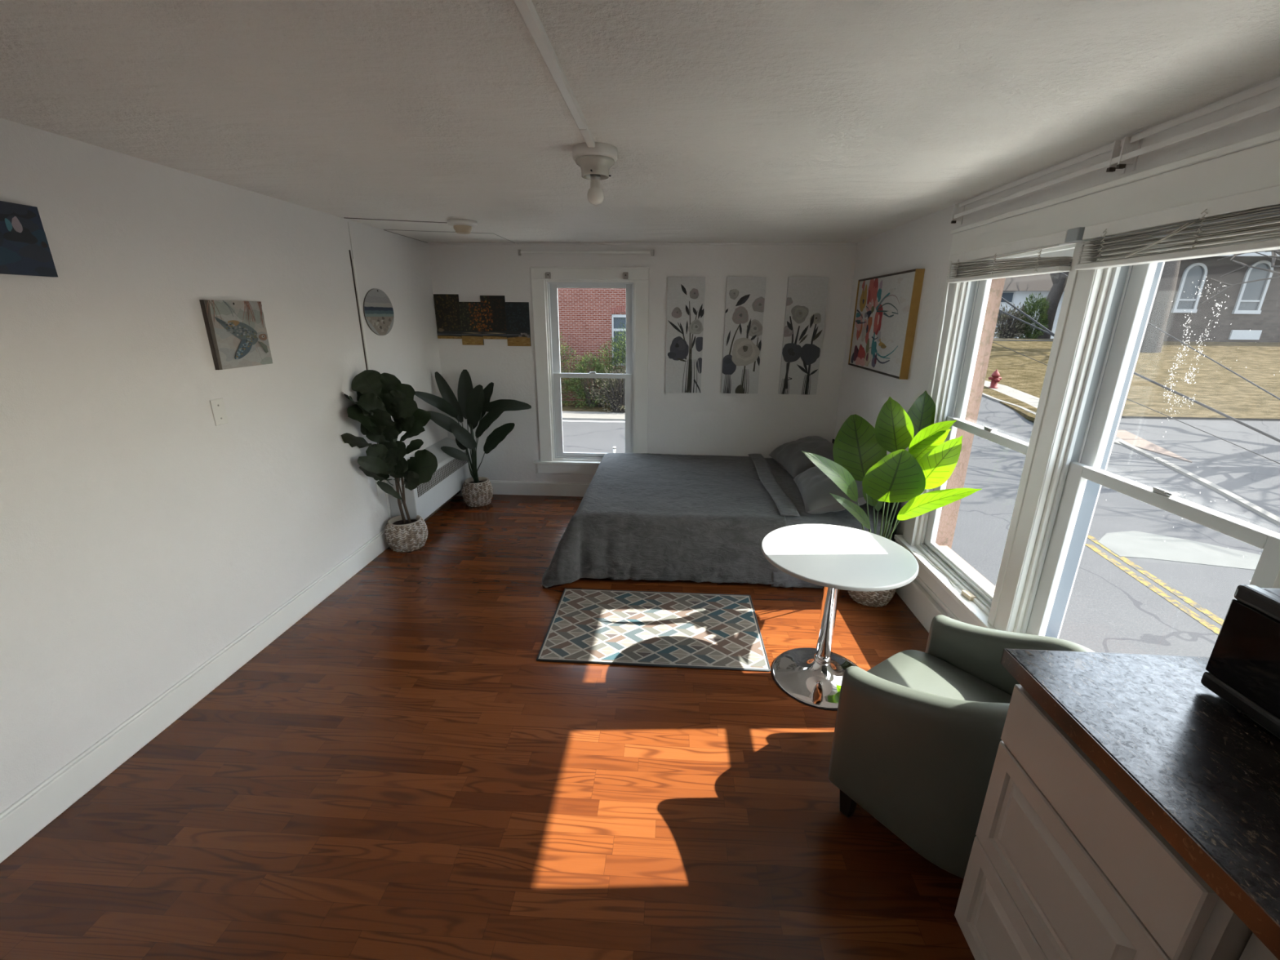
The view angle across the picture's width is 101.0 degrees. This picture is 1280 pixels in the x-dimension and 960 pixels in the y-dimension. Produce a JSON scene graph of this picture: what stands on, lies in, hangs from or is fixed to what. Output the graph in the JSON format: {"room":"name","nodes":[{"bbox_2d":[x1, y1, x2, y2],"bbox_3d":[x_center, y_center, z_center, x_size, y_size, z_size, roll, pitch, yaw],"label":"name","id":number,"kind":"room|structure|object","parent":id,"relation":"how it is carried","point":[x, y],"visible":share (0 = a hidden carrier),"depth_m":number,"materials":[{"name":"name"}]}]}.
{"room":"studio apartment","nodes":[
{"label":"studio apartment","id":0,"kind":"room"},
{"bbox_2d":[0,117,448,813],"bbox_3d":[-2.083,0.147,1.299,0.150,2.212,7.632,1,17,3],"label":"wall","id":1,"kind":"structure","parent":0,"point":[142,536],"depth_m":2.13,"materials":[{"name":"paint"}]},
{"bbox_2d":[0,200,57,276],"bbox_3d":[-1.965,-0.710,1.511,0.019,0.211,0.460,1,17,3],"label":"canvas","id":2,"kind":"object","parent":1,"relation":"attached to","point":[24,249],"visible":1,"depth_m":1.66},
{"bbox_2d":[0,528,389,862],"bbox_3d":[-2.046,1.327,0.999,0.018,0.142,6.060,1,17,3],"label":"baseboard","id":3,"kind":"structure","parent":1,"relation":"attached to","point":[19,823],"depth_m":2.13,"materials":[{"name":"white wood"}]},
{"bbox_2d":[209,398,228,426],"bbox_3d":[-1.929,-0.312,2.419,0.008,0.118,0.071,1,17,3],"label":"switch plate","id":4,"kind":"object","parent":1,"relation":"attached to","point":[218,408],"visible":1,"depth_m":2.41,"materials":[{"name":"plastic"}]},
{"bbox_2d":[199,299,272,369],"bbox_3d":[-1.905,-0.694,2.509,0.027,0.302,0.334,1,17,3],"label":"canvas","id":5,"kind":"object","parent":1,"relation":"attached to","point":[237,331],"visible":1,"depth_m":2.48,"materials":[{"name":"fabric"}]},
{"bbox_2d":[347,221,391,519],"bbox_3d":[-1.850,-0.582,3.652,0.012,2.200,0.028,1,17,3],"label":"trim","id":6,"kind":"structure","parent":1,"relation":"attached to","point":[353,259],"depth_m":3.49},
{"bbox_2d":[363,288,394,335],"bbox_3d":[-1.834,-1.179,3.710,0.009,0.315,0.385,1,17,3],"label":"round plaque","id":7,"kind":"object","parent":1,"relation":"attached to","point":[378,310],"visible":1,"depth_m":3.69,"materials":[{"name":"paint"}]},
{"bbox_2d":[375,480,382,496],"bbox_3d":[-1.862,0.054,3.769,0.008,0.115,0.070,1,17,3],"label":"wall outlet","id":8,"kind":"object","parent":1,"relation":"attached to","point":[380,491],"visible":0.56,"depth_m":3.75,"materials":[{"name":"white plastic"}]},
{"bbox_2d":[346,217,513,243],"bbox_3d":[-1.442,-1.798,3.824,0.743,0.005,1.204,1,17,3],"label":"trim","id":9,"kind":"structure","parent":1,"relation":"attached to","point":[346,218],"depth_m":3.41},
{"bbox_2d":[0,494,975,959],"bbox_3d":[-0.236,1.306,1.543,3.866,0.120,7.632,1,17,3],"label":"floor","id":10,"kind":"structure","parent":0,"point":[399,773],"depth_m":1.84,"materials":[{"name":"red laminate"}]},
{"bbox_2d":[341,369,437,552],"bbox_3d":[-1.620,-0.092,3.601,0.494,1.293,0.522,1,17,3],"label":"fiddle leaf fig","id":11,"kind":"object","parent":10,"relation":"on","point":[380,397],"visible":0.99,"depth_m":3.54,"materials":[{"name":"plant"}]},
{"bbox_2d":[384,515,427,552],"bbox_3d":[-1.719,0.387,3.880,0.294,0.210,0.294,1,17,3],"label":"basket pot","id":12,"kind":"object","parent":10,"relation":"on","point":[402,535],"depth_m":3.79,"materials":[{"name":"beige wicker"}]},
{"bbox_2d":[386,436,471,521],"bbox_3d":[-1.725,0.033,4.436,0.203,0.558,1.100,1,17,3],"label":"radiator cover","id":13,"kind":"object","parent":10,"relation":"on","point":[446,482],"visible":0.7,"depth_m":4.31,"materials":[{"name":"metal"}]},
{"bbox_2d":[417,459,464,495],"bbox_3d":[-1.624,-0.070,4.392,0.001,0.092,0.990,1,17,3],"label":"grille","id":14,"kind":"object","parent":13,"relation":"attached to","point":[451,467],"depth_m":4.32,"materials":[{"name":"metal"}]},
{"bbox_2d":[414,369,531,506],"bbox_3d":[-1.429,-0.347,4.605,0.922,1.181,0.421,-7,19,-22],"label":"banana plant","id":15,"kind":"object","parent":10,"relation":"on","point":[472,404],"visible":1,"depth_m":4.52,"materials":[{"name":"green plant"}]},
{"bbox_2d":[536,588,770,671],"bbox_3d":[0.081,0.804,2.933,1.156,0.011,0.723,1,17,3],"label":"area rug","id":16,"kind":"object","parent":10,"relation":"on","point":[715,631],"visible":1,"depth_m":2.87,"materials":[{"name":"multicoloured fabric"}]},
{"bbox_2d":[761,524,919,711],"bbox_3d":[0.870,0.629,2.436,0.652,0.655,0.652,-1,17,-6],"label":"pedestal table","id":17,"kind":"object","parent":10,"relation":"on","point":[834,557],"visible":0.89,"depth_m":2.38,"materials":[{"name":"white plastic"}]},
{"bbox_2d":[831,439,901,542],"bbox_3d":[0.676,0.125,4.098,1.973,0.620,1.495,1,17,3],"label":"bed","id":18,"kind":"object","parent":10,"relation":"on","point":[898,509],"visible":0.06,"depth_m":3.35,"materials":[{"name":"fabric"}]},
{"bbox_2d":[542,453,799,587],"bbox_3d":[0.233,0.222,4.037,1.652,0.462,1.746,1,17,3],"label":"blanket","id":19,"kind":"object","parent":18,"relation":"on","point":[640,516],"visible":0.98,"depth_m":3.37,"materials":[{"name":"grey fabric"}]},
{"bbox_2d":[755,457,892,588],"bbox_3d":[1.244,0.242,4.025,0.721,0.426,1.634,1,17,3],"label":"sheet","id":20,"kind":"object","parent":18,"relation":"on","point":[844,517],"visible":0.18,"depth_m":3.34,"materials":[{"name":"grey fabric"}]},
{"bbox_2d":[768,435,834,478],"bbox_3d":[1.382,-0.188,4.324,0.456,0.275,0.720,0,17,-2],"label":"pillow","id":21,"kind":"object","parent":20,"relation":"on","point":[790,456],"visible":0.66,"depth_m":4.20,"materials":[{"name":"grey fabric"}]},
{"bbox_2d":[793,461,866,514],"bbox_3d":[1.325,0.034,3.600,0.452,0.290,0.720,3,18,9],"label":"pillow","id":22,"kind":"object","parent":20,"relation":"on","point":[815,486],"visible":0.51,"depth_m":3.36,"materials":[{"name":"grey fabric"}]},
{"bbox_2d":[801,390,981,607],"bbox_3d":[1.328,0.167,2.889,0.800,1.267,0.650,10,20,27],"label":"leaf plant","id":23,"kind":"object","parent":10,"relation":"on","point":[860,449],"visible":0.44,"depth_m":2.79,"materials":[{"name":"plant"}]},
{"bbox_2d":[827,614,1094,879],"bbox_3d":[1.053,0.826,1.728,0.636,0.704,0.635,-11,21,-33],"label":"tub chair","id":24,"kind":"object","parent":10,"relation":"on","point":[917,734],"visible":0.59,"depth_m":1.60,"materials":[{"name":"green leather"}]},
{"bbox_2d":[866,649,1011,702],"bbox_3d":[1.028,0.790,1.755,0.458,0.127,0.546,-11,21,-33],"label":"seat cushion","id":25,"kind":"object","parent":24,"relation":"on","point":[935,672],"depth_m":1.86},
{"bbox_2d":[954,684,1253,959],"bbox_3d":[1.141,0.932,1.069,0.634,0.898,0.471,1,17,3],"label":"base cabinet","id":26,"kind":"object","parent":10,"relation":"on","point":[1062,865],"visible":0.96,"depth_m":1.02,"materials":[{"name":"white wood"}]},
{"bbox_2d":[1239,933,1278,959],"bbox_3d":[1.066,1.297,-0.098,0.634,0.898,1.970,1,17,3],"label":"base cabinet","id":27,"kind":"object","parent":10,"relation":"on","point":[1255,949],"visible":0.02,"depth_m":0.74,"materials":[{"name":"white wood"}]},
{"bbox_2d":[1000,648,1279,959],"bbox_3d":[1.071,0.773,-0.001,0.656,0.040,2.468,1,17,3],"label":"countertop","id":28,"kind":"structure","parent":27,"relation":"on","point":[1203,773],"depth_m":0.90,"materials":[{"name":"stone"}]},
{"bbox_2d":[1200,584,1279,738],"bbox_3d":[1.272,0.384,0.783,0.330,0.236,0.499,1,17,3],"label":"microwave","id":29,"kind":"object","parent":28,"relation":"on","point":[1242,667],"visible":1,"depth_m":0.97,"materials":[{"name":"black plastic"}]},
{"bbox_2d":[0,0,1279,242],"bbox_3d":[-0.220,-0.932,0.841,3.866,0.150,7.632,1,17,3],"label":"ceiling","id":30,"kind":"structure","parent":0,"point":[726,121],"depth_m":1.41,"materials":[{"name":"white paint"}]},
{"bbox_2d":[447,218,477,234],"bbox_3d":[-1.136,-1.619,3.377,0.184,0.070,0.184,1,17,3],"label":"smoke detector","id":31,"kind":"object","parent":30,"relation":"attached to","point":[463,226],"visible":1,"depth_m":3.33,"materials":[{"name":"beige plastic"}]},
{"bbox_2d":[512,0,595,147],"bbox_3d":[-0.305,-0.474,-0.346,0.030,0.016,4.585,1,17,3],"label":"cable raceway","id":32,"kind":"object","parent":30,"relation":"attached to","point":[526,8],"visible":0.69,"depth_m":1.20,"materials":[{"name":"white plastic"}]},
{"bbox_2d":[572,142,617,204],"bbox_3d":[-0.161,-1.093,1.904,0.160,0.179,0.160,1,17,3],"label":"ceiling lamp","id":33,"kind":"object","parent":30,"relation":"attached to","point":[595,163],"visible":1,"depth_m":1.85,"materials":[{"name":"ceramic"}]},
{"bbox_2d":[590,173,599,180],"bbox_3d":[-0.161,-1.097,1.903,0.036,0.030,0.036,1,17,3],"label":"socket","id":34,"kind":"object","parent":33,"relation":"attached to","point":[593,176],"depth_m":1.89,"materials":[{"name":"metal"}]},
{"bbox_2d":[427,244,857,483],"bbox_3d":[-0.020,-0.916,4.740,3.526,2.212,0.190,1,17,3],"label":"wall","id":35,"kind":"structure","parent":0,"point":[709,421],"depth_m":4.55,"materials":[{"name":"paint"}]},
{"bbox_2d":[433,293,462,338],"bbox_3d":[-1.668,-1.418,4.579,0.214,0.369,0.019,1,17,3],"label":"panel","id":36,"kind":"object","parent":35,"relation":"attached to","point":[446,307],"visible":1,"depth_m":4.57,"materials":[{"name":"paint"}]},
{"bbox_2d":[458,302,484,345],"bbox_3d":[-1.466,-1.359,4.585,0.188,0.360,0.017,1,17,3],"label":"panel","id":37,"kind":"object","parent":35,"relation":"attached to","point":[470,313],"visible":1,"depth_m":4.58,"materials":[{"name":"paint"}]},
{"bbox_2d":[480,295,506,339],"bbox_3d":[-1.264,-1.404,4.558,0.212,0.360,0.019,1,17,3],"label":"panel","id":38,"kind":"object","parent":35,"relation":"attached to","point":[492,307],"visible":1,"depth_m":4.55,"materials":[{"name":"paint"}]},
{"bbox_2d":[505,302,531,346],"bbox_3d":[-1.055,-1.347,4.563,0.203,0.365,0.017,1,17,3],"label":"panel","id":39,"kind":"object","parent":35,"relation":"attached to","point":[517,316],"visible":1,"depth_m":4.56,"materials":[{"name":"paint"}]},
{"bbox_2d":[489,480,590,497],"bbox_3d":[-0.038,0.105,4.951,3.496,0.137,0.018,1,17,3],"label":"baseboard","id":40,"kind":"structure","parent":35,"relation":"attached to","point":[500,487],"depth_m":5.00,"materials":[{"name":"white wood"}]},
{"bbox_2d":[545,271,551,279],"bbox_3d":[-0.770,-1.709,4.402,0.040,0.053,0.028,1,17,3],"label":"bracket","id":41,"kind":"object","parent":35,"relation":"attached to","point":[547,273],"visible":1,"depth_m":4.41,"materials":[{"name":"metal"}]},
{"bbox_2d":[533,460,600,474],"bbox_3d":[-0.432,-0.110,4.903,1.102,0.121,0.070,1,17,3],"label":"trim","id":42,"kind":"structure","parent":35,"relation":"attached to","point":[554,466],"depth_m":4.91,"materials":[{"name":"white wood"}]},
{"bbox_2d":[517,249,653,256],"bbox_3d":[-0.451,-1.876,4.348,1.135,0.048,0.036,1,17,3],"label":"curtain rod","id":43,"kind":"object","parent":35,"relation":"attached to","point":[520,251],"visible":1,"depth_m":4.33,"materials":[{"name":"metal"}]},
{"bbox_2d":[529,266,649,461],"bbox_3d":[-0.425,-0.968,4.635,1.003,1.679,0.028,1,17,3],"label":"trim","id":44,"kind":"structure","parent":35,"relation":"attached to","point":[640,274],"depth_m":4.54,"materials":[{"name":"white wood"}]},
{"bbox_2d":[544,280,635,461],"bbox_3d":[-0.419,-0.974,4.753,0.893,1.780,0.200,1,17,3],"label":"window","id":45,"kind":"structure","parent":35,"relation":"in","point":[555,375],"depth_m":4.69,"materials":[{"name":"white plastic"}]},
{"bbox_2d":[622,271,627,279],"bbox_3d":[-0.119,-1.693,4.366,0.040,0.053,0.028,1,17,3],"label":"bracket","id":46,"kind":"object","parent":35,"relation":"attached to","point":[625,273],"visible":1,"depth_m":4.37,"materials":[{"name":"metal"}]},
{"bbox_2d":[427,242,857,244],"bbox_3d":[-0.018,-1.934,4.315,3.526,0.014,0.012,1,17,3],"label":"trim","id":47,"kind":"structure","parent":35,"relation":"attached to","point":[428,243],"depth_m":4.31,"materials":[{"name":"paint"}]},
{"bbox_2d":[665,276,705,392],"bbox_3d":[0.382,-1.226,4.505,0.311,0.953,0.023,1,17,3],"label":"canvas painting","id":48,"kind":"object","parent":35,"relation":"attached to","point":[685,295],"visible":1,"depth_m":4.49},
{"bbox_2d":[720,276,766,393],"bbox_3d":[0.873,-1.214,4.477,0.318,0.953,0.024,1,17,3],"label":"canvas painting","id":49,"kind":"object","parent":35,"relation":"attached to","point":[744,295],"visible":1,"depth_m":4.46},
{"bbox_2d":[777,276,828,394],"bbox_3d":[1.373,-1.202,4.449,0.322,0.953,0.024,1,17,3],"label":"canvas painting","id":50,"kind":"object","parent":35,"relation":"attached to","point":[806,296],"visible":1,"depth_m":4.43},
{"bbox_2d":[834,76,1279,638],"bbox_3d":[1.607,0.240,1.091,0.190,2.212,7.632,1,17,3],"label":"wall","id":51,"kind":"structure","parent":0,"point":[925,242],"depth_m":2.93,"materials":[{"name":"paint"}]},
{"bbox_2d":[848,268,924,379],"bbox_3d":[1.664,-1.078,3.650,0.050,0.637,1.014,1,17,3],"label":"floral painting","id":52,"kind":"object","parent":51,"relation":"attached to","point":[886,308],"visible":1,"depth_m":3.50,"materials":[{"name":"paint"}]},
{"bbox_2d":[895,578,950,632],"bbox_3d":[1.600,0.668,3.120,0.030,0.182,3.602,1,17,3],"label":"baseboard","id":53,"kind":"structure","parent":51,"relation":"attached to","point":[923,606],"depth_m":2.98,"materials":[{"name":"white wood"}]},
{"bbox_2d":[902,264,961,545],"bbox_3d":[1.620,-0.386,2.934,0.022,1.585,0.122,1,17,3],"label":"trim","id":54,"kind":"structure","parent":51,"relation":"attached to","point":[911,525],"depth_m":2.82,"materials":[{"name":"white wood"}]},
{"bbox_2d":[893,534,996,629],"bbox_3d":[1.557,0.706,2.320,0.085,0.137,2.030,1,17,3],"label":"trim","id":55,"kind":"structure","parent":51,"relation":"attached to","point":[963,610],"depth_m":2.69,"materials":[{"name":"white wood"}]},
{"bbox_2d":[913,551,976,600],"bbox_3d":[1.583,0.482,2.765,0.036,0.023,0.550,1,17,0],"label":"cord tassel","id":56,"kind":"object","parent":55,"relation":"on","point":[966,593],"visible":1,"depth_m":2.54,"materials":[{"name":"beige plastic"}]},
{"bbox_2d":[915,244,1075,615],"bbox_3d":[1.702,-0.256,2.478,0.200,1.770,0.928,1,17,3],"label":"window","id":57,"kind":"structure","parent":51,"relation":"in","point":[980,301],"depth_m":2.75,"materials":[{"name":"white paint"}]},
{"bbox_2d":[930,230,1077,396],"bbox_3d":[1.549,-0.666,2.361,0.064,0.710,0.825,1,17,3],"label":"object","id":58,"kind":"object","parent":57,"relation":"attached to","point":[966,264],"visible":1,"depth_m":2.21,"materials":[{"name":"white plastic"}]},
{"bbox_2d":[987,240,1104,631],"bbox_3d":[1.559,-0.108,2.045,0.030,1.585,0.128,1,17,3],"label":"trim","id":59,"kind":"structure","parent":51,"relation":"attached to","point":[1082,286],"depth_m":2.01,"materials":[{"name":"white wood"}]},
{"bbox_2d":[1065,226,1091,242],"bbox_3d":[1.531,-0.853,1.835,0.054,0.042,0.057,1,17,3],"label":"bracket","id":60,"kind":"object","parent":51,"relation":"attached to","point":[1073,235],"visible":0.78,"depth_m":1.82,"materials":[{"name":"grey plastic"}]},
{"bbox_2d":[948,129,1279,261],"bbox_3d":[1.564,-0.925,1.801,0.034,0.150,1.995,1,17,3],"label":"trim","id":61,"kind":"structure","parent":51,"relation":"attached to","point":[1251,164],"depth_m":1.61,"materials":[{"name":"white wood"}]},
{"bbox_2d":[951,79,1279,225],"bbox_3d":[1.535,-0.949,1.400,0.048,0.096,2.721,1,17,3],"label":"curtain rod","id":62,"kind":"object","parent":51,"relation":"attached to","point":[1125,152],"visible":1,"depth_m":1.67,"materials":[{"name":"paint"}]},
{"bbox_2d":[1013,262,1279,638],"bbox_3d":[1.645,0.022,1.591,0.200,1.770,0.930,1,17,3],"label":"window","id":63,"kind":"structure","parent":51,"relation":"in","point":[1126,294],"depth_m":1.87,"materials":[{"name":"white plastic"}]},
{"bbox_2d":[1100,281,1275,581],"bbox_3d":[1.627,-0.179,1.516,0.001,0.776,0.663,1,17,3],"label":"dried splash","id":64,"kind":"object","parent":63,"relation":"attached to","point":[1193,282],"visible":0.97,"depth_m":1.57,"materials":[{"name":"grey"}]},
{"bbox_2d":[1075,185,1279,270],"bbox_3d":[1.494,-0.660,1.385,0.064,0.137,0.875,1,17,3],"label":"blind","id":65,"kind":"object","parent":51,"relation":"attached to","point":[1246,222],"visible":1,"depth_m":1.42,"materials":[{"name":"white plastic"}]},
{"bbox_2d":[1271,568,1279,588],"bbox_3d":[1.506,0.168,1.162,0.022,1.585,0.118,1,17,3],"label":"trim","id":66,"kind":"structure","parent":51,"relation":"attached to","point":[1277,583],"depth_m":1.24,"materials":[{"name":"white wood"}]},
{"label":"outside","id":67,"kind":"structure","parent":0,"visible":0},
{"bbox_2d":[993,337,1053,341],"bbox_3d":[26.113,-9.580,36.313,10.454,0.230,2.900,1,17,3],"label":"driveway","id":68,"kind":"structure","parent":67,"point":[993,338],"depth_m":35.01,"materials":[{"name":"concrete"}]},
{"bbox_2d":[993,302,1031,338],"bbox_3d":[26.474,-11.146,37.563,3.529,3.044,2.169,1,17,3],"label":"bare shrub","id":69,"kind":"object","parent":68,"relation":"on","point":[1010,331],"visible":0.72,"depth_m":37.36,"materials":[{"name":"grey plant"}]},
{"bbox_2d":[1014,291,1050,338],"bbox_3d":[27.645,-11.456,37.049,2.257,3.363,2.062,1,17,3],"label":"evergreen tree","id":70,"kind":"object","parent":68,"relation":"on","point":[1042,311],"visible":0.75,"depth_m":36.83,"materials":[{"name":"green plant"}]},
{"bbox_2d":[1037,260,1071,338],"bbox_3d":[29.704,-17.752,38.331,12.561,14.391,9.116,-12,21,-34],"label":"bare tree","id":71,"kind":"object","parent":68,"relation":"on","point":[1059,279],"visible":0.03,"depth_m":36.97,"materials":[{"name":"grey plant"}]},
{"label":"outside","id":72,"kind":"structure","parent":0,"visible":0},
{"bbox_2d":[985,338,1279,418],"bbox_3d":[52.969,-5.129,25.477,77.400,1.941,18.900,1,17,3],"label":"lawn","id":73,"kind":"structure","parent":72,"point":[1215,387],"depth_m":24.94,"materials":[{"name":"beige plant"}]},
{"bbox_2d":[1139,247,1187,352],"bbox_3d":[30.789,-18.467,32.168,18.651,20.361,20.190,1,17,3],"label":"utility pole","id":74,"kind":"object","parent":73,"relation":"on","point":[1153,340],"visible":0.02,"depth_m":30.29,"materials":[{"name":"grey plant"}]},
{"bbox_2d":[1163,243,1279,342],"bbox_3d":[53.745,-12.821,33.859,50.052,8.436,5.250,1,17,3],"label":"church","id":75,"kind":"structure","parent":73,"relation":"on","point":[1254,306],"depth_m":33.86,"materials":[{"name":"stone"}]},
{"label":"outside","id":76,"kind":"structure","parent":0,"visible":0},
{"bbox_2d":[1062,272,1279,399],"bbox_3d":[9.669,-4.843,12.191,0.015,5.023,21.700,7,19,20],"label":"overhead cable","id":77,"kind":"object","parent":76,"point":[1210,358],"visible":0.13,"depth_m":6.56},
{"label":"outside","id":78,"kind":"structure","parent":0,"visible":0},
{"bbox_2d":[999,309,1279,442],"bbox_3d":[6.465,-2.918,9.273,0.025,3.011,13.840,3,18,7],"label":"overhead cable","id":79,"kind":"object","parent":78,"point":[1266,434],"visible":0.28,"depth_m":5.59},
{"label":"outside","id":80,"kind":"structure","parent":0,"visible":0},
{"bbox_2d":[992,342,1279,463],"bbox_3d":[6.995,-2.532,10.084,0.010,2.291,12.426,1,17,2],"label":"overhead cable","id":81,"kind":"object","parent":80,"point":[993,342],"visible":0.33,"depth_m":6.57,"materials":[{"name":"black rubber"}]},
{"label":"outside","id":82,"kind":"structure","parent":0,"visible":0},
{"bbox_2d":[1001,297,1054,335],"bbox_3d":[6.117,-4.479,10.618,0.027,3.676,10.363,2,17,5],"label":"overhead cable","id":83,"kind":"object","parent":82,"point":[1002,299],"visible":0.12,"depth_m":7.87,"materials":[{"name":"black rubber"}]},
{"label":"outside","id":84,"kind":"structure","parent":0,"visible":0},
{"bbox_2d":[561,400,613,412],"bbox_3d":[-3.717,-2.997,21.505,18.000,0.100,2.300,1,17,3],"label":"planting bed","id":85,"kind":"object","parent":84,"point":[571,407],"depth_m":20.95,"materials":[{"name":"brown soil"}]},
{"bbox_2d":[559,328,587,406],"bbox_3d":[-3.777,-4.486,20.754,3.476,3.600,1.938,1,17,3],"label":"shrub","id":86,"kind":"object","parent":85,"relation":"on","point":[567,346],"visible":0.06,"depth_m":20.79,"materials":[{"name":"green plant"}]},
{"bbox_2d":[562,348,623,408],"bbox_3d":[-1.632,-3.984,21.053,2.822,2.535,1.964,1,17,3],"label":"shrub","id":87,"kind":"object","parent":85,"relation":"on","point":[590,402],"visible":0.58,"depth_m":20.84,"materials":[{"name":"green plant"}]},
{"bbox_2d":[586,362,626,413],"bbox_3d":[-0.823,-3.433,19.936,2.474,2.055,0.963,1,17,3],"label":"bare shrub","id":88,"kind":"object","parent":85,"relation":"on","point":[617,402],"visible":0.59,"depth_m":19.91,"materials":[{"name":"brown plant"}]},
{"bbox_2d":[591,318,626,408],"bbox_3d":[-0.132,-4.569,20.625,3.595,3.780,1.903,1,17,3],"label":"shrub","id":89,"kind":"object","parent":85,"relation":"on","point":[620,350],"visible":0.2,"depth_m":20.28,"materials":[{"name":"green plant"}]},
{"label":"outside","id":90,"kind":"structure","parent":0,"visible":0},
{"bbox_2d":[993,273,1066,338],"bbox_3d":[30.496,-15.829,45.046,11.782,7.194,8.000,1,17,3],"label":"house","id":91,"kind":"structure","parent":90,"point":[1015,289],"depth_m":41.76,"materials":[{"name":"grey"}]},
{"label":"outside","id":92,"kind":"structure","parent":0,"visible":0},
{"bbox_2d":[557,288,626,401],"bbox_3d":[-2.698,-9.041,24.430,14.200,10.100,7.800,1,17,3],"label":"brick house","id":93,"kind":"structure","parent":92,"point":[589,317],"depth_m":21.54,"materials":[{"name":"red brick"}]},
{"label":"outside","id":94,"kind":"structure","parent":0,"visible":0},
{"bbox_2d":[1115,430,1191,462],"bbox_3d":[15.658,-1.456,17.302,0.939,0.110,7.132,8,19,22],"label":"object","id":95,"kind":"structure","parent":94,"point":[1129,437],"depth_m":15.87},
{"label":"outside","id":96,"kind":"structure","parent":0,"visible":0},
{"bbox_2d":[562,411,625,421],"bbox_3d":[-3.831,-2.436,19.746,18.000,0.080,1.400,1,17,3],"label":"pavement","id":97,"kind":"structure","parent":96,"point":[566,415],"depth_m":19.39,"materials":[{"name":"concrete"}]},
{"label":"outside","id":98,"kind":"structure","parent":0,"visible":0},
{"bbox_2d":[562,421,1279,657],"bbox_3d":[-0.383,5.306,-4.398,120.000,0.200,48.410,1,17,3],"label":"road","id":99,"kind":"structure","parent":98,"point":[1108,611],"depth_m":9.85,"materials":[{"name":"grey asphalt"}]},
{"bbox_2d":[1084,534,1223,635],"bbox_3d":[6.638,2.689,3.772,0.340,0.006,11.805,4,18,10],"label":"road marking","id":100,"kind":"object","parent":99,"relation":"on","point":[1172,590],"visible":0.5,"depth_m":7.45,"materials":[{"name":"yellow paint"}]},
{"bbox_2d":[1097,530,1261,569],"bbox_3d":[9.200,1.189,8.746,2.825,0.090,1.336,5,18,14],"label":"road patch","id":101,"kind":"object","parent":99,"relation":"on","point":[1132,544],"visible":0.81,"depth_m":8.67,"materials":[{"name":"white concrete"}]},
{"bbox_2d":[1118,440,1279,525],"bbox_3d":[13.128,0.106,12.409,0.243,0.260,8.651,7,19,21],"label":"kerb","id":102,"kind":"object","parent":99,"relation":"on","point":[1275,519],"visible":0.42,"depth_m":11.89,"materials":[{"name":"concrete"}]},
{"bbox_2d":[1200,249,1279,304],"bbox_3d":[18.349,-5.504,10.435,6.724,11.863,10.521,-8,19,-24],"label":"bare tree","id":103,"kind":"object","parent":99,"relation":"on","point":[1273,256],"visible":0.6,"depth_m":13.89,"materials":[{"name":"grey plant"}]},
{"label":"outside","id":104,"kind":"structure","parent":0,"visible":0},
{"bbox_2d":[976,395,1279,435],"bbox_3d":[33.147,-5.143,25.753,57.000,2.180,19.400,1,17,3],"label":"sidewalk","id":105,"kind":"structure","parent":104,"point":[992,414],"depth_m":18.39,"materials":[{"name":"concrete"}]},
{"bbox_2d":[982,392,1035,414],"bbox_3d":[14.124,-2.828,20.231,0.307,0.616,3.596,0,17,-3],"label":"kerb","id":106,"kind":"object","parent":105,"relation":"on","point":[987,396],"visible":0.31,"depth_m":20.45,"materials":[{"name":"concrete"}]},
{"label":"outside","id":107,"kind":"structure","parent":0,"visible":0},
{"bbox_2d":[983,380,1129,445],"bbox_3d":[14.810,-2.802,20.045,2.002,1.238,10.982,1,17,3],"label":"sidewalk","id":108,"kind":"structure","parent":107,"point":[1029,399],"depth_m":21.35,"materials":[{"name":"concrete"}]},
{"bbox_2d":[988,369,1001,388],"bbox_3d":[15.142,-4.306,22.464,0.480,0.800,0.410,1,17,3],"label":"fire hydrant","id":109,"kind":"object","parent":108,"relation":"on","point":[994,379],"visible":0.98,"depth_m":22.43,"materials":[{"name":"red metal"}]},
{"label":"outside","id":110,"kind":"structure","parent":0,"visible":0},
{"bbox_2d":[982,386,1037,421],"bbox_3d":[14.335,-2.935,20.341,0.980,0.790,6.519,1,17,3],"label":"verge","id":111,"kind":"structure","parent":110,"point":[986,390],"depth_m":20.15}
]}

